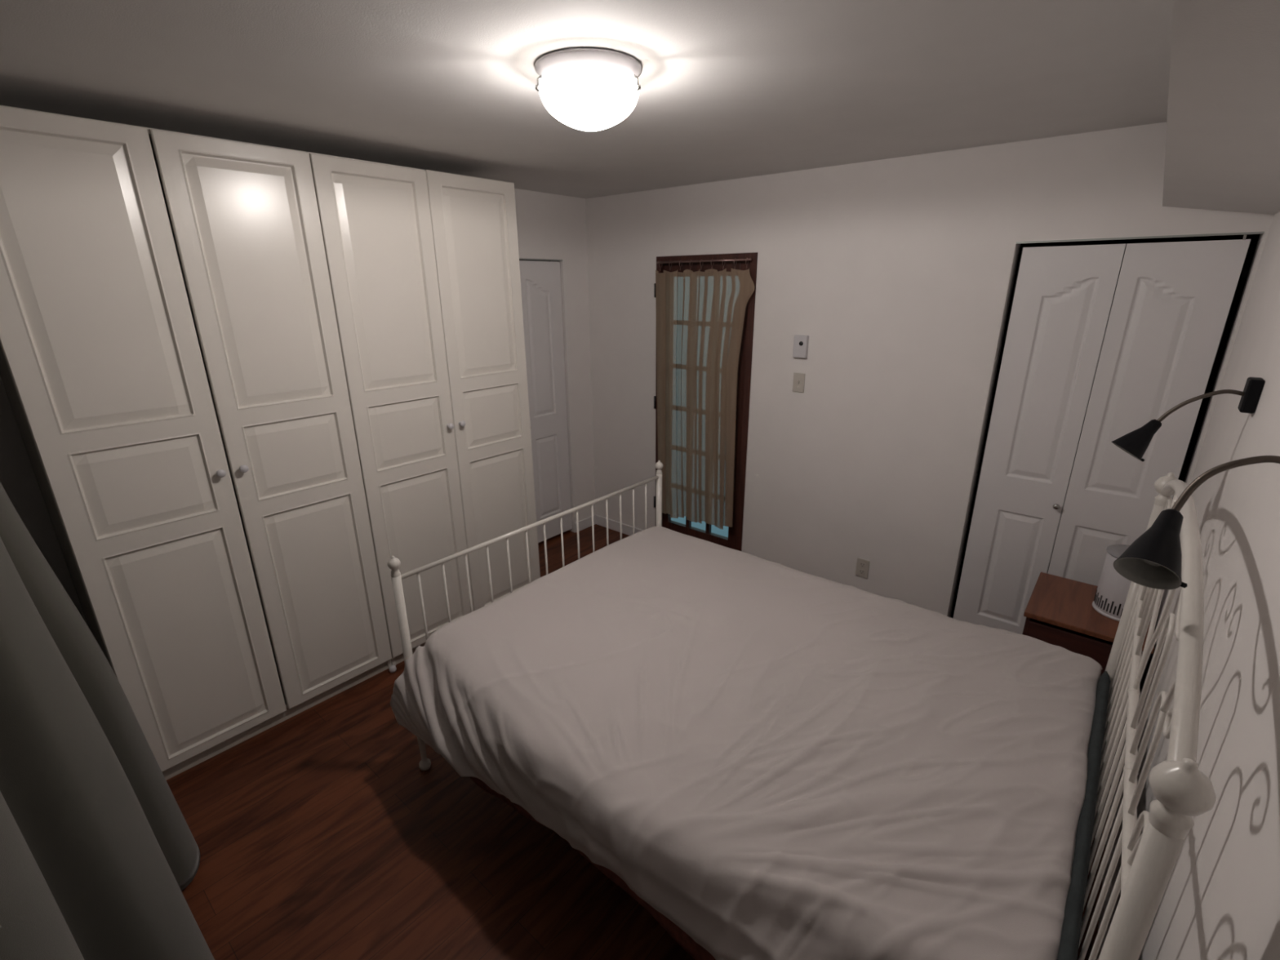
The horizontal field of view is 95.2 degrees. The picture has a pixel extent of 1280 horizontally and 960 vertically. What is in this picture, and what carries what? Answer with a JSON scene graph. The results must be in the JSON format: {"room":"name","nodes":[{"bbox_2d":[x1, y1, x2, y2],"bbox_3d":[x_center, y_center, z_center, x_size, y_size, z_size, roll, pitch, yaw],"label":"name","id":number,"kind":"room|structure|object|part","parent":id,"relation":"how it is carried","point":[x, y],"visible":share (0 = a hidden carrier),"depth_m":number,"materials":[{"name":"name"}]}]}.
{"room":"bedroom","nodes":[
{"label":"bedroom","id":0,"kind":"room"},
{"bbox_2d":[0,188,595,627],"bbox_3d":[-1.635,-0.347,3.136,0.120,2.453,3.781,15,24,38],"label":"wall","id":1,"kind":"structure","parent":0,"point":[550,226],"depth_m":3.98,"materials":[{"name":"paint"}]},
{"bbox_2d":[519,257,572,542],"bbox_3d":[-0.791,-0.473,4.087,0.065,2.018,0.768,15,24,38],"label":"door","id":2,"kind":"structure","parent":1,"relation":"in","point":[540,281],"depth_m":4.19,"materials":[{"name":"paint"}]},
{"bbox_2d":[574,514,596,532],"bbox_3d":[-0.439,0.353,4.757,0.012,0.082,0.239,15,24,38],"label":"baseboard","id":3,"kind":"structure","parent":1,"relation":"attached to","point":[587,522],"depth_m":4.74,"materials":[{"name":"paint"}]},
{"bbox_2d":[519,259,551,261],"bbox_3d":[-1.086,-0.630,4.304,0.640,2.420,0.980,15,24,38],"label":"door frame","id":4,"kind":"structure","parent":0,"point":[519,260],"depth_m":4.33,"materials":[{"name":"white wood"}]},
{"bbox_2d":[0,0,1173,198],"bbox_3d":[-0.237,-1.215,1.684,3.687,0.100,3.901,15,24,38],"label":"ceiling","id":5,"kind":"structure","parent":0,"point":[731,89],"depth_m":1.68,"materials":[{"name":"paint"}]},
{"bbox_2d":[534,47,641,110],"bbox_3d":[-0.141,-1.065,1.635,0.294,0.154,0.294,15,24,38],"label":"ceiling light","id":6,"kind":"object","parent":5,"relation":"attached to","point":[593,73],"visible":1,"depth_m":1.55,"materials":[{"name":"white glass"}]},
{"bbox_2d":[1162,0,1279,214],"bbox_3d":[0.963,-0.690,0.798,0.315,0.344,3.661,15,24,38],"label":"soffit","id":7,"kind":"structure","parent":5,"relation":"attached to","point":[1222,153],"depth_m":0.94,"materials":[{"name":"paint"}]},
{"bbox_2d":[166,524,1111,959],"bbox_3d":[-0.224,1.187,2.489,3.687,0.060,3.901,15,24,38],"label":"floor","id":8,"kind":"structure","parent":0,"point":[322,833],"depth_m":2.03,"materials":[{"name":"laminate"}]},
{"bbox_2d":[0,105,391,780],"bbox_3d":[-1.796,-0.078,2.445,0.577,2.383,0.997,15,24,38],"label":"wardrobe","id":9,"kind":"object","parent":8,"relation":"on","point":[172,373],"visible":0.98,"depth_m":2.17,"materials":[{"name":"wood"}]},
{"bbox_3d":[-1.614,-0.027,2.248,0.036,0.031,0.031,15,24,38],"label":"knob","id":10,"kind":"part","parent":9,"relation":"part of","materials":[{"name":"white plastic"}]},
{"bbox_3d":[-1.565,-0.046,2.304,0.036,0.031,0.031,15,24,38],"label":"knob","id":11,"kind":"part","parent":9,"relation":"part of","materials":[{"name":"white plastic"}]},
{"bbox_3d":[-1.447,-0.118,2.468,0.020,2.316,0.494,15,24,38],"label":"door","id":12,"kind":"part","parent":9,"relation":"part of","materials":[{"name":"wood"}]},
{"bbox_2d":[306,151,540,672],"bbox_3d":[-1.162,-0.322,3.161,0.577,2.383,1.039,15,24,38],"label":"wardrobe","id":13,"kind":"object","parent":8,"relation":"on","point":[424,266],"visible":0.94,"depth_m":2.89,"materials":[{"name":"wood"}]},
{"bbox_3d":[-1.125,-0.240,2.831,0.020,2.314,0.497,15,24,38],"label":"door","id":14,"kind":"part","parent":13,"relation":"part of","materials":[{"name":"wood"}]},
{"bbox_3d":[-0.968,-0.275,2.976,0.036,0.031,0.031,15,24,38],"label":"knob","id":15,"kind":"part","parent":13,"relation":"part of","materials":[{"name":"white plastic"}]},
{"bbox_3d":[-0.923,-0.292,3.027,0.036,0.031,0.031,15,24,38],"label":"knob","id":16,"kind":"part","parent":13,"relation":"part of","materials":[{"name":"white plastic"}]},
{"bbox_3d":[-0.804,-0.366,3.192,0.020,2.319,0.497,15,24,38],"label":"door","id":17,"kind":"part","parent":13,"relation":"part of","materials":[{"name":"wood"}]},
{"bbox_2d":[387,460,1216,959],"bbox_3d":[0.406,0.533,2.118,2.130,1.410,1.606,15,24,38],"label":"bed","id":18,"kind":"object","parent":8,"relation":"on","point":[1182,791],"visible":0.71,"depth_m":1.09,"materials":[{"name":"metal"}]},
{"bbox_3d":[-0.888,0.765,2.271,0.048,0.885,0.048,15,24,38],"label":"foot post","id":19,"kind":"part","parent":18,"relation":"part of","materials":[{"name":"metal"}]},
{"bbox_3d":[-0.392,0.171,2.697,0.019,0.018,1.550,15,24,38],"label":"rail","id":20,"kind":"part","parent":18,"relation":"part of","materials":[{"name":"metal"}]},
{"bbox_3d":[0.109,0.383,3.395,0.048,0.885,0.048,15,24,38],"label":"foot post","id":21,"kind":"part","parent":18,"relation":"part of","materials":[{"name":"metal"}]},
{"bbox_3d":[1.195,0.482,1.404,0.020,0.082,1.541,15,24,38],"label":"curved rail","id":22,"kind":"part","parent":18,"relation":"part of","materials":[{"name":"metal"}]},
{"bbox_3d":[1.692,0.648,2.081,0.055,1.200,0.055,15,24,38],"label":"head post","id":23,"kind":"part","parent":18,"relation":"part of","materials":[{"name":"metal"}]},
{"bbox_3d":[0.703,1.028,0.966,0.055,1.200,0.055,15,24,38],"label":"head post","id":24,"kind":"part","parent":18,"relation":"part of","materials":[{"name":"metal"}]},
{"bbox_3d":[0.424,0.772,2.197,2.016,0.214,1.405,15,24,38],"label":"mattress","id":25,"kind":"object","parent":18,"relation":"on","visible":0},
{"bbox_2d":[390,526,1102,959],"bbox_3d":[0.353,0.758,2.169,2.058,0.360,1.692,15,24,38],"label":"duvet","id":26,"kind":"object","parent":25,"relation":"on","point":[780,762],"visible":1,"depth_m":1.70,"materials":[{"name":"fabric"}]},
{"bbox_2d":[469,776,715,959],"bbox_3d":[-0.203,1.013,1.699,1.320,0.270,0.024,15,24,38],"label":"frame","id":27,"kind":"object","parent":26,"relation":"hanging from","point":[696,951],"visible":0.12,"depth_m":1.52,"materials":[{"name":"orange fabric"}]},
{"bbox_2d":[1057,671,1110,959],"bbox_3d":[1.182,0.818,1.537,0.032,0.078,1.270,15,24,38],"label":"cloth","id":28,"kind":"object","parent":25,"relation":"on","point":[1072,922],"visible":0.89,"depth_m":1.37,"materials":[{"name":"grey fabric"}]},
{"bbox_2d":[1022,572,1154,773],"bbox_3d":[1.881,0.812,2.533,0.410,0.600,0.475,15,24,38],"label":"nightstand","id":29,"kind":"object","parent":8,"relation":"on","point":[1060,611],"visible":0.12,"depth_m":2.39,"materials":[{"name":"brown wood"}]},
{"bbox_3d":[1.746,0.693,2.325,0.362,0.160,0.012,15,24,38],"label":"drawer","id":30,"kind":"part","parent":29,"relation":"part of","materials":[{"name":"brown wood"}]},
{"bbox_2d":[1092,544,1151,621],"bbox_3d":[1.968,0.418,2.352,0.193,0.262,0.193,15,24,38],"label":"air purifier","id":31,"kind":"object","parent":29,"relation":"on","point":[1112,591],"visible":0.44,"depth_m":2.34,"materials":[{"name":"white plastic"}]},
{"bbox_2d":[585,121,1274,617],"bbox_3d":[0.985,-0.471,3.461,3.687,2.453,0.120,15,24,38],"label":"wall","id":32,"kind":"structure","parent":0,"point":[898,273],"depth_m":3.14,"materials":[{"name":"paint"}]},
{"bbox_2d":[595,515,643,535],"bbox_3d":[-0.125,0.388,4.647,0.618,0.082,0.012,15,24,38],"label":"baseboard","id":33,"kind":"structure","parent":32,"relation":"attached to","point":[601,521],"depth_m":4.69,"materials":[{"name":"paint"}]},
{"bbox_2d":[653,252,757,551],"bbox_3d":[0.425,-0.423,3.955,0.755,2.055,0.127,15,24,38],"label":"door","id":34,"kind":"structure","parent":32,"relation":"in","point":[734,540],"depth_m":3.75,"materials":[{"name":"brown wood"}]},
{"bbox_2d":[657,257,751,264],"bbox_3d":[0.384,-1.343,3.587,0.692,0.018,0.039,15,24,38],"label":"curtain rod","id":35,"kind":"object","parent":34,"relation":"attached to","point":[749,259],"visible":1,"depth_m":3.55,"materials":[{"name":"brown wood"}]},
{"bbox_2d":[655,257,755,528],"bbox_3d":[0.387,-0.518,3.842,0.736,1.748,0.042,15,24,38],"label":"door curtain","id":36,"kind":"object","parent":35,"relation":"hanging from","point":[700,315],"visible":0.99,"depth_m":3.82,"materials":[{"name":"beige fabric"}]},
{"bbox_2d":[792,372,804,392],"bbox_3d":[0.919,-0.565,3.392,0.070,0.111,0.018,15,24,38],"label":"light switch","id":37,"kind":"object","parent":32,"relation":"attached to","point":[798,378],"visible":1,"depth_m":3.39,"materials":[{"name":"beige plastic"}]},
{"bbox_2d":[792,334,808,358],"bbox_3d":[0.912,-0.759,3.322,0.080,0.124,0.033,15,24,38],"label":"thermostat","id":38,"kind":"object","parent":32,"relation":"attached to","point":[800,342],"visible":1,"depth_m":3.31,"materials":[{"name":"white plastic"}]},
{"bbox_2d":[855,557,869,578],"bbox_3d":[1.304,0.516,3.425,0.072,0.114,0.009,15,24,38],"label":"wall outlet","id":39,"kind":"object","parent":32,"relation":"attached to","point":[862,565],"visible":1,"depth_m":3.42,"materials":[{"name":"beige plastic"}]},
{"bbox_2d":[858,568,865,574],"bbox_3d":[1.302,0.539,3.431,0.036,0.030,0.003,15,24,38],"label":"socket","id":40,"kind":"object","parent":39,"relation":"attached to","point":[861,571],"depth_m":3.43,"materials":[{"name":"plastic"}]},
{"bbox_2d":[859,561,866,568],"bbox_3d":[1.302,0.495,3.416,0.036,0.030,0.003,15,24,38],"label":"socket","id":41,"kind":"object","parent":39,"relation":"attached to","point":[862,564],"depth_m":3.41,"materials":[{"name":"plastic"}]},
{"bbox_2d":[952,231,1264,634],"bbox_3d":[1.976,-0.011,2.683,0.773,2.041,0.065,15,24,38],"label":"door","id":42,"kind":"structure","parent":32,"relation":"in","point":[1172,301],"depth_m":2.58,"materials":[{"name":"paint"}]},
{"bbox_3d":[1.950,0.122,2.735,0.028,0.028,0.041,15,24,38],"label":"knob","id":43,"kind":"part","parent":42,"relation":"part of","materials":[{"name":"metal"}]},
{"bbox_2d":[951,234,1260,617],"bbox_3d":[2.213,-0.194,2.949,1.130,2.420,0.640,15,24,38],"label":"door frame","id":44,"kind":"structure","parent":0,"point":[1254,238],"depth_m":2.87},
{"bbox_2d":[1107,211,1279,959],"bbox_3d":[1.097,0.368,0.957,0.120,2.453,3.781,15,24,38],"label":"wall","id":45,"kind":"structure","parent":0,"point":[1220,900],"depth_m":1.16,"materials":[{"name":"paint"}]},
{"bbox_2d":[1095,752,1121,959],"bbox_3d":[1.091,1.464,1.417,0.012,0.082,3.661,15,24,38],"label":"baseboard","id":46,"kind":"structure","parent":45,"relation":"attached to","point":[1108,893],"depth_m":1.90,"materials":[{"name":"paint"}]},
{"bbox_2d":[1111,377,1265,462],"bbox_3d":[1.542,-0.168,1.665,0.284,0.260,0.088,13,22,34],"label":"reading lamp","id":47,"kind":"object","parent":45,"relation":"attached to","point":[1135,443],"visible":1,"depth_m":1.69,"materials":[{"name":"black metal"}]},
{"bbox_3d":[1.469,-0.120,1.736,0.104,0.124,0.088,15,24,38],"label":"lamp shade","id":48,"kind":"part","parent":47,"relation":"part of","materials":[{"name":"black metal"}]},
{"bbox_2d":[1113,455,1279,589],"bbox_3d":[0.920,0.070,0.928,0.286,0.223,0.108,0,19,0],"label":"reading lamp","id":49,"kind":"object","parent":45,"relation":"attached to","point":[1153,560],"visible":1,"depth_m":0.94,"materials":[{"name":"black metal"}]},
{"bbox_3d":[0.836,0.115,0.955,0.086,0.121,0.129,15,24,38],"label":"lamp shade","id":50,"kind":"part","parent":49,"relation":"part of","materials":[{"name":"black metal"}]},
{"bbox_3d":[0.839,0.114,0.951,0.036,0.049,0.052,15,24,38],"label":"bulb","id":51,"kind":"part","parent":49,"relation":"part of","materials":[{"name":"white glass"}]},
{"bbox_2d":[1180,582,1187,587],"bbox_3d":[0.850,0.164,0.914,0.010,0.009,0.008,15,24,38],"label":"switch","id":52,"kind":"object","parent":49,"relation":"attached to","point":[1183,584],"depth_m":0.91,"materials":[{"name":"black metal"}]},
{"bbox_3d":[-1.446,0.462,0.719,3.447,2.453,0.120,15,24,38],"label":"wall","id":53,"kind":"structure","parent":0,"visible":0},
{"bbox_3d":[-1.409,-0.557,0.664,3.130,0.019,0.350,15,24,38],"label":"curtain rod","id":54,"kind":"object","parent":53,"relation":"attached to","visible":0},
{"bbox_2d":[0,481,214,959],"bbox_3d":[-1.273,0.417,1.229,3.011,2.188,0.334,17,25,41],"label":"window curtain","id":55,"kind":"object","parent":54,"relation":"hanging from","point":[98,851],"visible":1,"depth_m":1.24,"materials":[{"name":"grey fabric"}]}
]}

